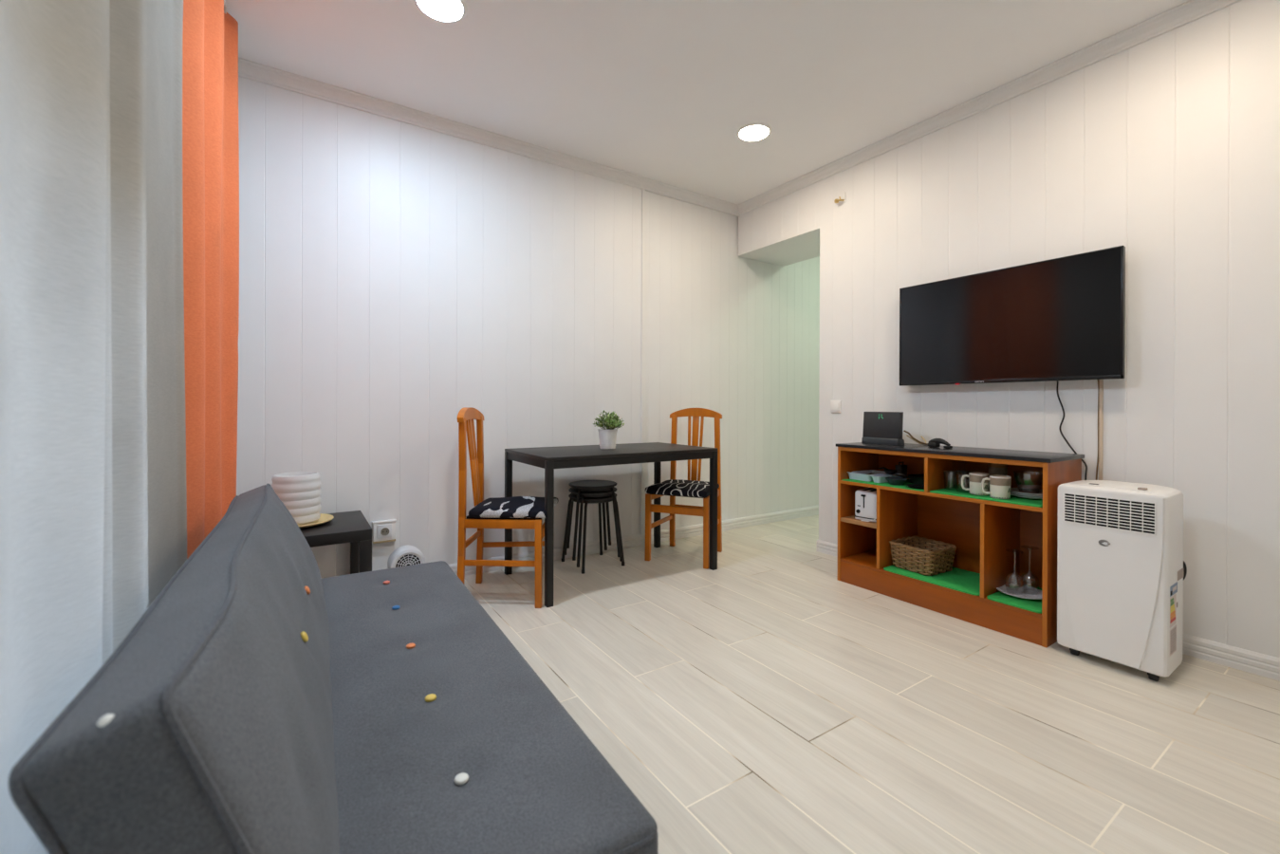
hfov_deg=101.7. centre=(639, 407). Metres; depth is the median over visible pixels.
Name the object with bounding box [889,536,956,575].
wicker basket
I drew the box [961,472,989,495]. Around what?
mug
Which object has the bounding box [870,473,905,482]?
tray
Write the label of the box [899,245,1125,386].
television
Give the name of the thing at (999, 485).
mug
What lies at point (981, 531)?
sideboard
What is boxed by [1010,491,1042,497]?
plate
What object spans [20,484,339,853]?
backrest cushion
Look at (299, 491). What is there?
table lamp
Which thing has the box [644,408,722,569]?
dining chair
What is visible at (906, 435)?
cable
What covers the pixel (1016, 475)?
glass bowl
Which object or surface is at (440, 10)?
recessed light
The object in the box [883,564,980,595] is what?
mat
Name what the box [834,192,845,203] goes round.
bracket
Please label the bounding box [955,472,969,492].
tumbler
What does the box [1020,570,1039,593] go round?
bowl
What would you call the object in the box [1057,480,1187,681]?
air conditioner
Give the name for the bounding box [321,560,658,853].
seat cushion
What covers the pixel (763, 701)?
floor
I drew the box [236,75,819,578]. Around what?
wall
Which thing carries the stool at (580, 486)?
on the stool at (604, 493)
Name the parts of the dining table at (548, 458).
leg, leg, apron frame, leg, leg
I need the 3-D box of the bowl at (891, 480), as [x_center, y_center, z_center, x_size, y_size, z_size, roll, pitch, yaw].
[1.390,0.403,2.832,0.109,0.035,0.109,0,0,-33]
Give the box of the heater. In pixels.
[387,544,425,568]
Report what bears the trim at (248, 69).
attached to the wall at (397, 278)
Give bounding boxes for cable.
[903,430,927,445]
[906,434,926,445]
[1056,380,1087,480]
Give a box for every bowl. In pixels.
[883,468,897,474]
[885,476,907,484]
[1004,570,1024,594]
[1013,470,1042,493]
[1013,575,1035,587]
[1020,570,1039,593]
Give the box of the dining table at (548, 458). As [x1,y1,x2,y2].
[504,442,717,607]
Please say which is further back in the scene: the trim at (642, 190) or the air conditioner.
the trim at (642, 190)
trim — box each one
[238,56,738,216]
[640,188,645,534]
[738,0,1242,215]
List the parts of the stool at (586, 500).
leg, leg, seat, leg, leg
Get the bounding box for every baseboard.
[448,505,818,575]
[816,538,1279,681]
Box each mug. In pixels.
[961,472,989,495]
[981,474,1011,499]
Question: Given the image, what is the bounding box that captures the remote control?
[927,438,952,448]
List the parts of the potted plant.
pot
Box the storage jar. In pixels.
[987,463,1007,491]
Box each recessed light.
[412,0,467,22]
[736,122,772,141]
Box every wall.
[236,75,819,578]
[737,0,1279,658]
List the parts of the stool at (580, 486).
leg, leg, seat, leg, leg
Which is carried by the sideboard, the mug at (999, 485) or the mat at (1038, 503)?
the mat at (1038, 503)
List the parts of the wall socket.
plate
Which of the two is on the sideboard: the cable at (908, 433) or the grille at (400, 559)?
the cable at (908, 433)
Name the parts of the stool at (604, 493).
leg, leg, seat, leg, leg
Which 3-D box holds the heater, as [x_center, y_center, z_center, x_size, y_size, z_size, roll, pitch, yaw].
[-1.250,0.874,2.792,0.178,0.252,0.113,0,0,-33]
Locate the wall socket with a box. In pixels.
[371,519,396,543]
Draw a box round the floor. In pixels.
[463,514,1279,853]
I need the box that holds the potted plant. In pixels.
[592,409,624,449]
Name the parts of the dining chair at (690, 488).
leg, leg, rail, rail, crest rail, leg, leg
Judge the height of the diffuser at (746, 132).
0.004 m
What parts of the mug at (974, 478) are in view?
handle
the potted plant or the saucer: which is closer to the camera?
the saucer
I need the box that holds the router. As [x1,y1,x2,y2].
[861,411,904,445]
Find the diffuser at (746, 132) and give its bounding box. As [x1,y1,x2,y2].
[739,125,768,140]
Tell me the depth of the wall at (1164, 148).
2.29 m
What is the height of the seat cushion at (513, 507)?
0.057 m
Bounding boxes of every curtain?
[0,0,186,853]
[182,0,239,558]
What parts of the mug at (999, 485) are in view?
handle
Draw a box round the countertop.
[835,442,1084,463]
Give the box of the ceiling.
[225,0,1188,204]
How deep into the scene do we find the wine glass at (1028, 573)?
2.42 m
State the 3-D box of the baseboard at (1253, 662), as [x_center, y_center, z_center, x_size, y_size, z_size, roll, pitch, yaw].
[2.568,0.977,1.650,0.029,0.085,4.800,0,0,-33]
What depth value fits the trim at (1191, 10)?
2.62 m
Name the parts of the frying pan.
handle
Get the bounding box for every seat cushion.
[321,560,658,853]
[468,496,558,518]
[645,479,719,497]
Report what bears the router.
on the sideboard
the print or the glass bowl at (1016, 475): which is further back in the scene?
the glass bowl at (1016, 475)
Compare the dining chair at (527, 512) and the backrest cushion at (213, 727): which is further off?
the dining chair at (527, 512)
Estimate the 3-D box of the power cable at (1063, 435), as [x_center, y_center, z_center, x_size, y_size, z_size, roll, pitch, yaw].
[2.024,0.421,2.420,0.036,1.161,0.161,0,0,-25]
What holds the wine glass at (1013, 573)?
on the plate at (1014, 589)
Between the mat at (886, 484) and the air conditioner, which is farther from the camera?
the mat at (886, 484)
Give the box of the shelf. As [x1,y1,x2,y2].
[840,515,876,528]
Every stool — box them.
[561,493,624,574]
[565,486,623,567]
[567,480,620,560]
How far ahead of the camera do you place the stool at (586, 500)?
3.28 m
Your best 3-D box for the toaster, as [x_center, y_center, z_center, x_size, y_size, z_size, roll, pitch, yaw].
[1.336,0.555,2.981,0.226,0.170,0.141,0,0,-41]
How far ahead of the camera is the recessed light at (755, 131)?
3.11 m
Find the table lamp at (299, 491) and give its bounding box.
[271,471,333,528]
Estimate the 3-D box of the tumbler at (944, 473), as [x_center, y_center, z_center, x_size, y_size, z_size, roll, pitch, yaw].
[1.580,0.374,2.652,0.066,0.089,0.066,0,0,-33]
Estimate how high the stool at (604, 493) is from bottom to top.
0.444 m
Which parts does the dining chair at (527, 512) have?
leg, crest rail, leg, rail, leg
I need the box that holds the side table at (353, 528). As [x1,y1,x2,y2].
[299,510,371,574]
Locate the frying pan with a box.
[893,473,924,484]
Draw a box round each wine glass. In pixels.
[1004,548,1024,594]
[1020,545,1039,593]
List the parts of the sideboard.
panel, panel, panel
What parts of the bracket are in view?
knob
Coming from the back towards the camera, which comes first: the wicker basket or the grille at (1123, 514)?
the wicker basket
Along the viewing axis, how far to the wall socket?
2.83 m
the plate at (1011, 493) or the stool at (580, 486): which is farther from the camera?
the stool at (580, 486)
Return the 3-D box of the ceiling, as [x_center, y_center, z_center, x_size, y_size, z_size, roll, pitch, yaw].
[1.634,-1.688,1.472,5.760,0.100,5.950,0,0,-33]
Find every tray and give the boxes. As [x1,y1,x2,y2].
[847,469,905,482]
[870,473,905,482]
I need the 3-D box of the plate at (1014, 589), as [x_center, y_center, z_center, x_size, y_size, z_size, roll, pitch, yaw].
[1.770,0.860,2.419,0.200,0.016,0.200,0,0,-33]
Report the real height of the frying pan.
0.056 m
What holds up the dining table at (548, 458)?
on the floor
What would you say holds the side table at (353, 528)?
on the floor
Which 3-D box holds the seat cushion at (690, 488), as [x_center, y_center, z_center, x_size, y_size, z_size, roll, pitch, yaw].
[0.296,0.531,3.474,0.416,0.057,0.406,0,0,24]
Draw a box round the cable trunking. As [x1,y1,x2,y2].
[1095,379,1103,480]
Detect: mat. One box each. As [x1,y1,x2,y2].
[842,479,924,491]
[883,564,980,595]
[929,484,1042,507]
[986,583,1042,613]
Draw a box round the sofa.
[8,483,658,853]
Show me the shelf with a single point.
(844, 519)
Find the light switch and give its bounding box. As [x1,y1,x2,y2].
[830,400,841,412]
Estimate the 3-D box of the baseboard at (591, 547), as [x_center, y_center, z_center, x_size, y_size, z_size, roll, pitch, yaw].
[0.150,0.965,3.889,5.360,0.085,0.029,0,0,-33]
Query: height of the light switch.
0.084 m
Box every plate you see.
[996,583,1042,599]
[1010,487,1042,495]
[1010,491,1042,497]
[1010,493,1042,499]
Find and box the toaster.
[854,487,876,521]
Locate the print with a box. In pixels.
[1170,627,1176,652]
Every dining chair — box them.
[456,407,558,608]
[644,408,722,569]
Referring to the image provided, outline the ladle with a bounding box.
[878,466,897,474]
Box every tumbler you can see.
[943,470,958,490]
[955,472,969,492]
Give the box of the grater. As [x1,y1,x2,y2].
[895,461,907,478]
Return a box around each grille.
[394,553,421,567]
[1063,492,1156,535]
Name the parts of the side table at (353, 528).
leg, leg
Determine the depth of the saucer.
2.73 m
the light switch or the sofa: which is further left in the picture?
the sofa
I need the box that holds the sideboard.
[835,442,1084,648]
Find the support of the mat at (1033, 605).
on the sideboard
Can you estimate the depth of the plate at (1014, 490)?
2.45 m
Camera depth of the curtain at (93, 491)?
0.70 m
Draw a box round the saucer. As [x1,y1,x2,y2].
[906,483,924,489]
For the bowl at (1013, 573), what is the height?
0.100 m

